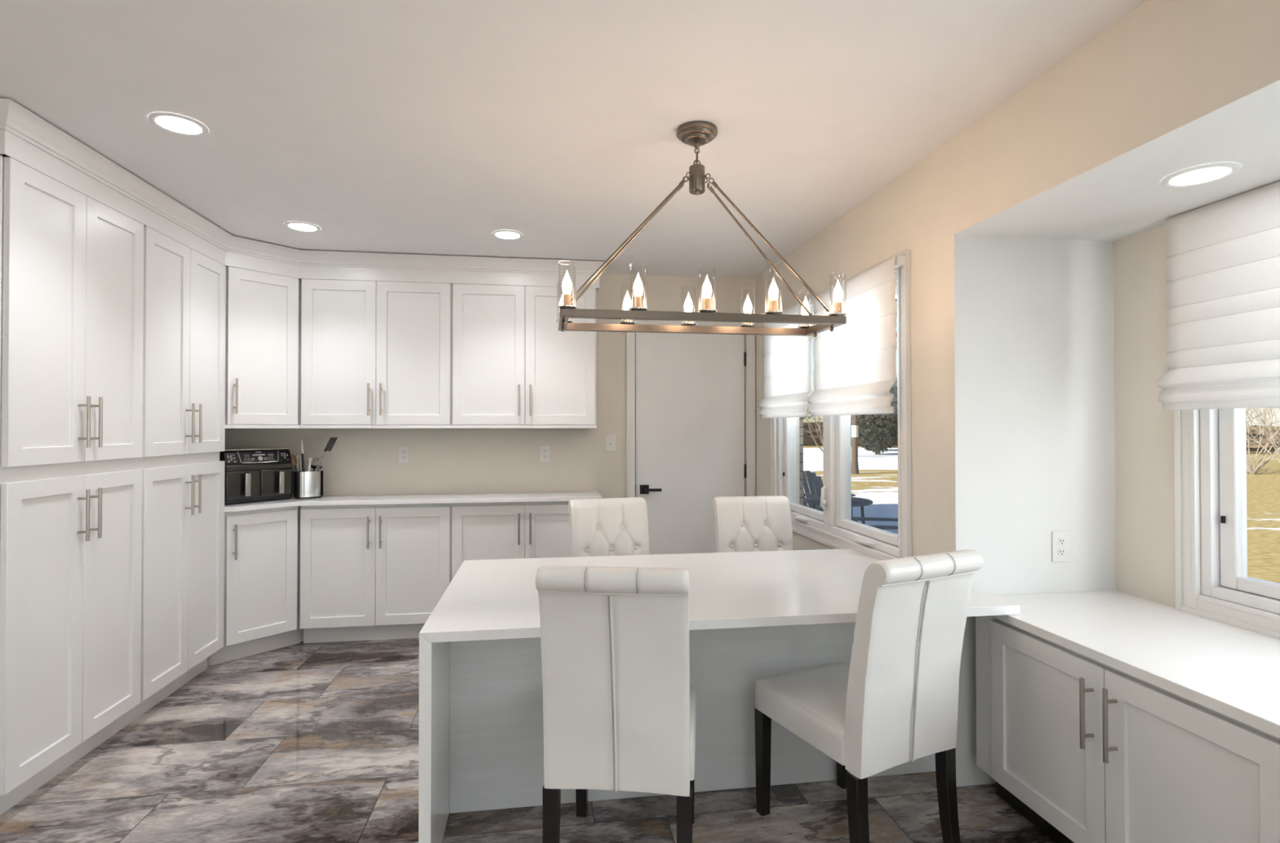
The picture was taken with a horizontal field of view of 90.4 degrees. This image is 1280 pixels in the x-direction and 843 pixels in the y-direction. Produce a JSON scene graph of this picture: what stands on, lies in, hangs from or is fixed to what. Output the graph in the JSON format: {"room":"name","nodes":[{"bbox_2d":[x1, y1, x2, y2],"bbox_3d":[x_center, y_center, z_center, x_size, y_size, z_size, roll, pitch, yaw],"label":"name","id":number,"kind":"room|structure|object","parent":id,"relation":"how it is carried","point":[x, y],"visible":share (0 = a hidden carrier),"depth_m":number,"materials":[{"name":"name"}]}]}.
{"room":"kitchen","nodes":[
{"label":"kitchen","id":0,"kind":"room"},
{"bbox_2d":[224,265,755,498],"bbox_3d":[-0.973,0.172,4.454,3.960,2.440,0.150,0,-1,-8],"label":"wall","id":1,"kind":"structure","parent":0,"point":[360,461],"depth_m":4.39,"materials":[{"name":"beige paint"}]},
{"bbox_2d":[224,266,301,428],"bbox_3d":[-2.411,-0.420,3.875,0.638,0.925,0.579,0,-1,-8],"label":"upper cabinet","id":2,"kind":"object","parent":1,"relation":"attached to","point":[263,310],"visible":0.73,"depth_m":3.75,"materials":[{"name":"white paint"}]},
{"bbox_2d":[0,97,608,280],"bbox_3d":[-1.629,-1.009,3.508,1.247,0.081,3.302,-1,-1,42],"label":"trim","id":3,"kind":"structure","parent":1,"relation":"attached to","point":[15,118],"depth_m":3.42,"materials":[{"name":"white paint"}]},
{"bbox_2d":[299,279,452,428],"bbox_3d":[-1.666,-0.418,4.106,0.904,0.925,0.343,0,-1,-8],"label":"upper cabinet","id":4,"kind":"object","parent":1,"relation":"attached to","point":[375,354],"visible":0.97,"depth_m":3.98,"materials":[{"name":"white paint"}]},
{"bbox_2d":[398,446,409,463],"bbox_3d":[-1.592,0.225,4.281,0.074,0.118,0.009,0,-1,-8],"label":"wall outlet","id":5,"kind":"object","parent":1,"relation":"attached to","point":[403,451],"visible":1,"depth_m":4.28,"materials":[{"name":"white plastic"}]},
{"bbox_2d":[451,283,596,428],"bbox_3d":[-0.761,-0.418,4.240,0.925,0.925,0.343,0,-1,-8],"label":"upper cabinet","id":6,"kind":"object","parent":1,"relation":"attached to","point":[513,366],"visible":1,"depth_m":4.11,"materials":[{"name":"white paint"}]},
{"bbox_2d":[539,444,550,462],"bbox_3d":[-0.663,0.224,4.419,0.074,0.118,0.009,0,-1,-8],"label":"wall outlet","id":7,"kind":"object","parent":1,"relation":"attached to","point":[544,450],"visible":1,"depth_m":4.42,"materials":[{"name":"white plastic"}]},
{"bbox_2d":[604,435,615,452],"bbox_3d":[-0.209,0.156,4.485,0.074,0.118,0.013,0,-1,-8],"label":"light switch","id":8,"kind":"object","parent":1,"relation":"attached to","point":[610,440],"visible":1,"depth_m":4.49,"materials":[{"name":"white plastic"}]},
{"bbox_2d":[635,332,746,555],"bbox_3d":[0.372,0.363,4.574,0.826,2.040,0.102,0,-1,-8],"label":"door","id":9,"kind":"structure","parent":1,"relation":"in","point":[690,388],"depth_m":4.59,"materials":[{"name":"white paint"}]},
{"bbox_2d":[626,320,755,497],"bbox_3d":[0.371,0.333,4.564,0.946,2.120,0.022,0,-1,-8],"label":"trim","id":10,"kind":"structure","parent":1,"relation":"attached to","point":[630,336],"depth_m":4.52,"materials":[{"name":"white paint"}]},
{"bbox_2d":[0,638,1055,842],"bbox_3d":[-0.019,1.414,0.476,4.685,0.120,8.275,0,-1,-8],"label":"floor","id":11,"kind":"structure","parent":0,"point":[300,743],"depth_m":2.36,"materials":[{"name":"tile"}]},
{"bbox_2d":[0,155,143,815],"bbox_3d":[-2.334,0.239,2.478,0.378,2.270,0.742,0,-1,-8],"label":"pantry cabinet","id":12,"kind":"object","parent":11,"relation":"on","point":[72,264],"visible":1,"depth_m":2.41,"materials":[{"name":"white paint"}]},
{"bbox_2d":[0,128,599,294],"bbox_3d":[-1.660,-0.952,3.531,1.178,0.130,3.229,-1,-1,42],"label":"trim","id":13,"kind":"structure","parent":12,"relation":"attached to","point":[11,145],"depth_m":3.63,"materials":[{"name":"white paint"}]},
{"bbox_2d":[122,226,226,728],"bbox_3d":[-2.442,0.246,3.208,0.378,2.270,0.734,0,-1,-8],"label":"pantry cabinet","id":14,"kind":"object","parent":11,"relation":"on","point":[183,557],"visible":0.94,"depth_m":3.17,"materials":[{"name":"white paint"}]},
{"bbox_2d":[207,506,303,666],"bbox_3d":[-2.411,0.952,3.862,0.638,0.871,0.579,0,-1,-8],"label":"base cabinet","id":15,"kind":"object","parent":11,"relation":"on","point":[262,584],"visible":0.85,"depth_m":3.74,"materials":[{"name":"white paint"}]},
{"bbox_2d":[223,491,602,512],"bbox_3d":[-1.492,0.502,4.004,2.501,0.028,0.580,0,-1,-8],"label":"countertop","id":16,"kind":"structure","parent":15,"relation":"on","point":[415,499],"depth_m":4.04,"materials":[{"name":"white stone"}]},
{"bbox_2d":[219,447,293,505],"bbox_3d":[-2.389,0.326,3.883,0.334,0.322,0.396,0,-1,32],"label":"air fryer","id":17,"kind":"object","parent":16,"relation":"on","point":[256,474],"visible":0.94,"depth_m":3.80,"materials":[{"name":"black plastic"}]},
{"bbox_2d":[224,470,260,499],"bbox_3d":[-2.337,0.371,3.735,0.022,0.162,0.195,0,-1,32],"label":"basket","id":18,"kind":"object","parent":17,"relation":"on","point":[238,484],"depth_m":3.72,"materials":[{"name":"black plastic"}]},
{"bbox_2d":[260,468,293,497],"bbox_3d":[-2.233,0.372,3.903,0.022,0.162,0.195,0,-1,32],"label":"basket","id":19,"kind":"object","parent":17,"relation":"on","point":[274,482],"depth_m":3.88,"materials":[{"name":"black plastic"}]},
{"bbox_2d":[293,470,323,499],"bbox_3d":[-2.113,0.403,4.048,0.104,0.172,0.153,-1,-1,44],"label":"utensil holder","id":20,"kind":"object","parent":16,"relation":"on","point":[307,485],"visible":0.98,"depth_m":4.01,"materials":[{"name":"silver metal"}]},
{"bbox_2d":[290,454,297,471],"bbox_3d":[-2.176,0.342,4.020,0.071,0.263,0.048,0,-1,27],"label":"wooden spoon","id":21,"kind":"object","parent":20,"relation":"in","point":[294,460],"visible":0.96,"depth_m":4.02,"materials":[{"name":"brown wood"}]},
{"bbox_2d":[290,454,297,466],"bbox_3d":[-2.195,0.247,4.030,0.015,0.075,0.051,-14,-2,6],"label":"spoon bowl","id":22,"kind":"object","parent":21,"relation":"on","point":[294,461],"depth_m":4.02,"materials":[{"name":"brown wood"}]},
{"bbox_2d":[296,454,302,471],"bbox_3d":[-2.170,0.342,4.051,0.042,0.262,0.016,0,-1,-18],"label":"tongs","id":23,"kind":"object","parent":20,"relation":"in","point":[298,455],"visible":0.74,"depth_m":4.05,"materials":[{"name":"silver metal"}]},
{"bbox_2d":[301,439,304,471],"bbox_3d":[-2.145,0.292,4.045,0.036,0.362,0.017,0,-1,16],"label":"knife","id":24,"kind":"object","parent":20,"relation":"in","point":[302,445],"visible":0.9,"depth_m":4.04,"materials":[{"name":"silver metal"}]},
{"bbox_2d":[307,457,312,471],"bbox_3d":[-2.100,0.351,4.024,0.043,0.244,0.024,0,-1,0],"label":"peeler","id":25,"kind":"object","parent":20,"relation":"in","point":[309,460],"visible":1,"depth_m":4.02,"materials":[{"name":"white plastic"}]},
{"bbox_2d":[311,457,320,471],"bbox_3d":[-2.086,0.353,4.092,0.053,0.240,0.056,0,-1,-3],"label":"whisk","id":26,"kind":"object","parent":20,"relation":"in","point":[315,458],"visible":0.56,"depth_m":4.09,"materials":[{"name":"silver metal"}]},
{"bbox_2d":[311,465,322,471],"bbox_3d":[-2.077,0.376,4.076,0.074,0.195,0.076,0,-1,-14],"label":"ladle","id":27,"kind":"object","parent":20,"relation":"in","point":[313,467],"visible":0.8,"depth_m":4.05,"materials":[{"name":"black plastic"}]},
{"bbox_2d":[311,465,322,469],"bbox_3d":[-2.079,0.296,4.076,0.076,0.024,0.076,8,-5,-6],"label":"bowl","id":28,"kind":"object","parent":27,"relation":"on","point":[313,467],"depth_m":4.05,"materials":[{"name":"black plastic"}]},
{"bbox_2d":[314,440,328,473],"bbox_3d":[-2.052,0.292,4.030,0.156,0.362,0.033,0,-1,-10],"label":"spatula","id":29,"kind":"object","parent":20,"relation":"in","point":[323,452],"visible":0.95,"depth_m":4.03,"materials":[{"name":"silver metal"}]},
{"bbox_2d":[316,437,337,471],"bbox_3d":[-2.050,0.288,4.059,0.193,0.372,0.087,0,-1,2],"label":"slotted turner","id":30,"kind":"object","parent":20,"relation":"in","point":[332,440],"visible":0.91,"depth_m":4.06,"materials":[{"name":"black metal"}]},
{"bbox_2d":[299,503,451,643],"bbox_3d":[-1.665,0.954,4.093,0.904,0.871,0.343,0,-1,-8],"label":"base cabinet","id":31,"kind":"object","parent":11,"relation":"on","point":[375,571],"visible":0.91,"depth_m":3.97,"materials":[{"name":"white paint"}]},
{"bbox_2d":[451,501,570,580],"bbox_3d":[-0.761,0.954,4.227,0.925,0.871,0.343,0,-1,-8],"label":"base cabinet","id":32,"kind":"object","parent":11,"relation":"on","point":[515,530],"visible":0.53,"depth_m":4.09,"materials":[{"name":"white paint"}]},
{"bbox_2d":[568,497,649,557],"bbox_3d":[-0.090,0.887,3.046,0.424,0.982,0.600,0,-1,-18],"label":"dining chair","id":33,"kind":"object","parent":11,"relation":"on","point":[613,526],"visible":0.42,"depth_m":3.23,"materials":[{"name":"white leather"}]},
{"bbox_2d":[535,565,696,842],"bbox_3d":[-0.045,0.877,1.934,0.424,0.982,0.600,0,-1,6],"label":"dining chair","id":34,"kind":"object","parent":11,"relation":"on","point":[620,700],"visible":1,"depth_m":1.71,"materials":[{"name":"white leather"}]},
{"bbox_2d":[418,548,1020,842],"bbox_3d":[0.245,0.999,2.514,1.958,0.746,1.032,0,-1,-8],"label":"table","id":35,"kind":"object","parent":11,"relation":"on","point":[754,616],"visible":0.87,"depth_m":2.26,"materials":[{"name":"white stone"}]},
{"bbox_2d":[712,496,793,552],"bbox_3d":[0.630,0.888,3.132,0.424,0.982,0.600,0,-1,-8],"label":"dining chair","id":36,"kind":"object","parent":11,"relation":"on","point":[742,523],"visible":0.41,"depth_m":3.32,"materials":[{"name":"white leather"}]},
{"bbox_2d":[754,549,983,842],"bbox_3d":[0.717,0.878,2.068,0.424,0.982,0.600,0,-1,-26],"label":"dining chair","id":37,"kind":"object","parent":11,"relation":"on","point":[895,703],"visible":1,"depth_m":1.87,"materials":[{"name":"white leather"}]},
{"bbox_2d":[975,616,1279,842],"bbox_3d":[1.595,1.024,1.869,0.680,0.684,1.010,0,-1,-8],"label":"base cabinet","id":38,"kind":"object","parent":11,"relation":"on","point":[1085,749],"visible":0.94,"depth_m":1.76,"materials":[{"name":"white paint"}]},
{"bbox_3d":[1.892,1.005,-0.130,0.680,0.684,1.010,0,-1,-8],"label":"cabinet","id":39,"kind":"object","parent":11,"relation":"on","visible":0},
{"bbox_2d":[991,591,1279,738],"bbox_3d":[1.763,0.656,0.852,0.650,0.030,3.176,0,-1,-8],"label":"countertop","id":40,"kind":"structure","parent":39,"relation":"on","point":[1229,671],"depth_m":1.85,"materials":[{"name":"white stone"}]},
{"bbox_2d":[0,0,1146,279],"bbox_3d":[-0.379,-1.161,0.448,3.960,0.150,8.275,0,-1,-8],"label":"ceiling","id":41,"kind":"structure","parent":0,"point":[436,127],"depth_m":2.10,"materials":[{"name":"paint"}]},
{"bbox_2d":[147,111,208,136],"bbox_3d":[-1.655,-1.065,2.279,0.177,0.006,0.177,0,-1,-8],"label":"recessed light","id":42,"kind":"object","parent":41,"relation":"in","point":[175,123],"visible":1,"depth_m":2.27,"materials":[{"name":"white paint"}]},
{"bbox_2d":[155,115,201,133],"bbox_3d":[-1.655,-1.066,2.279,0.134,0.003,0.134,0,-1,-8],"label":"diffuser","id":43,"kind":"object","parent":42,"relation":"attached to","point":[175,124],"depth_m":2.27,"materials":[{"name":"white plastic"}]},
{"bbox_2d":[284,221,320,231],"bbox_3d":[-1.827,-1.054,3.440,0.177,0.006,0.177,0,-1,-8],"label":"recessed light","id":44,"kind":"object","parent":41,"relation":"in","point":[295,225],"visible":1,"depth_m":3.43,"materials":[{"name":"white paint"}]},
{"bbox_2d":[288,223,316,231],"bbox_3d":[-1.827,-1.055,3.440,0.134,0.003,0.134,0,-1,-8],"label":"diffuser","id":45,"kind":"object","parent":44,"relation":"attached to","point":[298,227],"depth_m":3.44,"materials":[{"name":"white plastic"}]},
{"bbox_2d":[491,229,523,239],"bbox_3d":[-0.747,-1.053,3.585,0.177,0.006,0.177,0,-1,-8],"label":"recessed light","id":46,"kind":"object","parent":41,"relation":"in","point":[505,234],"visible":1,"depth_m":3.58,"materials":[{"name":"white paint"}]},
{"bbox_2d":[495,231,519,238],"bbox_3d":[-0.747,-1.054,3.585,0.134,0.003,0.134,0,-1,-8],"label":"diffuser","id":47,"kind":"object","parent":46,"relation":"attached to","point":[498,234],"depth_m":3.58,"materials":[{"name":"white plastic"}]},
{"bbox_2d":[555,120,848,337],"bbox_3d":[0.209,-0.698,2.326,1.023,0.738,0.352,0,-1,-8],"label":"chandelier","id":48,"kind":"object","parent":41,"relation":"hanging from","point":[696,134],"visible":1,"depth_m":2.29,"materials":[{"name":"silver metal"}]},
{"bbox_2d":[799,417,803,506],"bbox_3d":[-0.638,0.129,8.336,3.180,3.200,6.320,0,-1,-8],"label":"wall","id":49,"kind":"structure","parent":0,"point":[801,419],"depth_m":5.44,"materials":[{"name":"beige brick"}]},
{"bbox_2d":[755,0,1279,786],"bbox_3d":[1.838,0.136,0.764,0.829,2.440,7.975,0,-1,-8],"label":"wall","id":50,"kind":"structure","parent":0,"point":[1164,66],"depth_m":2.41,"materials":[{"name":"beige paint"}]},
{"bbox_2d":[770,248,911,560],"bbox_3d":[1.056,-0.024,3.475,0.166,1.384,1.631,0,-1,-8],"label":"window","id":51,"kind":"structure","parent":50,"relation":"in","point":[836,492],"depth_m":3.37,"materials":[{"name":"white paint"}]},
{"bbox_2d":[757,297,813,418],"bbox_3d":[0.887,-0.353,3.892,0.084,0.663,0.802,0,-1,-8],"label":"blind","id":52,"kind":"object","parent":51,"relation":"attached to","point":[787,366],"visible":0.83,"depth_m":3.84,"materials":[{"name":"fabric"}]},
{"bbox_2d":[807,254,905,417],"bbox_3d":[1.011,-0.361,3.057,0.084,0.663,0.837,0,-1,-8],"label":"blind","id":53,"kind":"object","parent":51,"relation":"attached to","point":[855,368],"visible":0.91,"depth_m":2.93,"materials":[{"name":"fabric"}]},
{"bbox_2d":[1051,531,1069,562],"bbox_3d":[1.614,0.480,2.433,0.074,0.118,0.009,0,-1,-8],"label":"wall outlet","id":54,"kind":"object","parent":50,"relation":"attached to","point":[1060,540],"visible":1,"depth_m":2.43,"materials":[{"name":"white plastic"}]},
{"bbox_2d":[1057,537,1065,545],"bbox_3d":[1.614,0.459,2.431,0.031,0.025,0.003,0,-1,-8],"label":"socket","id":55,"kind":"object","parent":54,"relation":"attached to","point":[1061,541],"depth_m":2.43,"materials":[{"name":"white plastic"}]},
{"bbox_2d":[1057,548,1065,555],"bbox_3d":[1.614,0.500,2.431,0.031,0.025,0.003,0,-1,-8],"label":"socket","id":56,"kind":"object","parent":54,"relation":"attached to","point":[1061,552],"depth_m":2.43,"materials":[{"name":"white plastic"}]},
{"bbox_2d":[955,80,1279,241],"bbox_3d":[1.825,-0.901,0.875,0.825,0.364,3.480,0,-1,-8],"label":"ceiling","id":57,"kind":"structure","parent":0,"point":[1123,197],"depth_m":1.90,"materials":[{"name":"paint"}]},
{"bbox_2d":[1160,162,1241,187],"bbox_3d":[1.610,-0.707,1.827,0.177,0.006,0.177,0,-1,-8],"label":"recessed light","id":58,"kind":"object","parent":57,"relation":"in","point":[1211,172],"visible":1,"depth_m":1.82,"materials":[{"name":"white paint"}]},
{"bbox_2d":[1169,166,1231,185],"bbox_3d":[1.610,-0.708,1.827,0.134,0.003,0.134,0,-1,-8],"label":"diffuser","id":59,"kind":"object","parent":58,"relation":"attached to","point":[1195,175],"depth_m":1.82,"materials":[{"name":"white plastic"}]},
{"bbox_2d":[1113,224,1279,615],"bbox_3d":[2.159,0.319,0.913,0.150,2.076,3.180,0,-1,-8],"label":"wall","id":60,"kind":"structure","parent":0,"point":[1144,460],"depth_m":2.36,"materials":[{"name":"beige paint"}]},
{"bbox_2d":[1155,181,1279,410],"bbox_3d":[2.016,-0.382,0.904,0.085,0.662,2.632,0,-1,-8],"label":"blind","id":61,"kind":"object","parent":60,"relation":"attached to","point":[1222,288],"visible":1,"depth_m":2.00,"materials":[{"name":"fabric"}]},
{"bbox_2d":[1173,408,1279,639],"bbox_3d":[2.125,-0.049,0.889,0.166,1.384,2.711,0,-1,-8],"label":"window","id":62,"kind":"structure","parent":60,"relation":"in","point":[1223,433],"depth_m":2.12,"materials":[{"name":"white paint"}]},
{"label":"outside","id":63,"kind":"structure","parent":0,"visible":0},
{"bbox_2d":[803,445,1279,583],"bbox_3d":[73.378,2.148,56.337,158.320,0.001,210.000,0,-1,-8],"label":"ground","id":64,"kind":"structure","parent":63,"point":[877,479],"depth_m":15.14,"materials":[{"name":"white snow"}]},
{"bbox_2d":[803,471,855,516],"bbox_3d":[2.911,1.288,10.324,0.780,0.916,0.937,0,-1,-16],"label":"chair","id":65,"kind":"object","parent":64,"relation":"on","point":[815,482],"visible":0.15,"depth_m":10.63,"materials":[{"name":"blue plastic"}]},
{"bbox_2d":[803,391,871,451],"bbox_3d":[10.645,0.017,35.280,4.683,3.984,5.126,0,-1,-33],"label":"bush","id":66,"kind":"object","parent":64,"relation":"on","point":[819,425],"visible":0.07,"depth_m":35.54,"materials":[{"name":"brown plant"}]},
{"bbox_2d":[804,496,873,524],"bbox_3d":[2.754,1.410,8.836,0.920,0.647,0.920,0,-1,-8],"label":"patio table","id":67,"kind":"object","parent":64,"relation":"on","point":[855,502],"visible":0.42,"depth_m":8.63,"materials":[{"name":"plastic"}]},
{"bbox_2d":[803,422,897,445],"bbox_3d":[17.491,1.203,57.218,37.110,2.364,2.861,0,-1,4],"label":"hedge","id":68,"kind":"object","parent":64,"relation":"on","point":[808,440],"visible":0.1,"depth_m":56.37,"materials":[{"name":"brown plant"}]},
{"bbox_2d":[810,297,897,474],"bbox_3d":[7.669,-1.660,22.531,4.801,7.039,4.842,0,-1,-8],"label":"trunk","id":69,"kind":"object","parent":64,"relation":"on","point":[854,465],"visible":0.02,"depth_m":22.46,"materials":[{"name":"plant"}]},
{"bbox_2d":[850,417,885,450],"bbox_3d":[16.208,-2.406,44.882,3.297,8.948,3.277,0,-1,-5],"label":"evergreen tree","id":70,"kind":"object","parent":64,"relation":"on","point":[859,441],"visible":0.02,"depth_m":44.71,"materials":[{"name":"green plant"}]},
{"bbox_2d":[851,516,897,529],"bbox_3d":[2.838,1.257,7.085,0.937,0.916,0.780,0,-1,10],"label":"chair","id":71,"kind":"object","parent":64,"relation":"on","point":[853,518],"visible":0.04,"depth_m":7.35,"materials":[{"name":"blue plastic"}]},
{"bbox_2d":[857,374,897,454],"bbox_3d":[14.412,-1.988,38.549,2.855,7.992,2.847,0,-1,-1],"label":"evergreen tree","id":72,"kind":"object","parent":64,"relation":"on","point":[877,422],"visible":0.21,"depth_m":37.86,"materials":[{"name":"green plant"}]},
{"bbox_2d":[1245,407,1279,474],"bbox_3d":[21.713,0.262,22.041,4.127,3.202,4.250,0,-1,-8],"label":"bush","id":73,"kind":"object","parent":64,"relation":"on","point":[1250,469],"visible":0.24,"depth_m":22.09,"materials":[{"name":"beige plant"}]},
{"bbox_2d":[1245,425,1279,453],"bbox_3d":[39.323,1.183,38.995,20.507,1.910,2.026,-1,-1,45],"label":"hedge","id":74,"kind":"object","parent":64,"relation":"on","point":[1253,448],"visible":0.15,"depth_m":39.14,"materials":[{"name":"brown plant"}]},
{"bbox_2d":[1245,407,1279,426],"bbox_3d":[46.642,-1.029,46.849,19.000,6.200,9.200,-1,-1,44],"label":"sky","id":75,"kind":"structure","parent":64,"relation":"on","point":[1277,413],"depth_m":44.23,"materials":[{"name":"white"}]},
{"bbox_2d":[1245,407,1279,462],"bbox_3d":[26.147,0.373,25.623,4.750,3.047,3.770,-1,-1,41],"label":"bush","id":76,"kind":"object","parent":64,"relation":"on","point":[1274,413],"visible":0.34,"depth_m":25.81,"materials":[{"name":"beige plant"}]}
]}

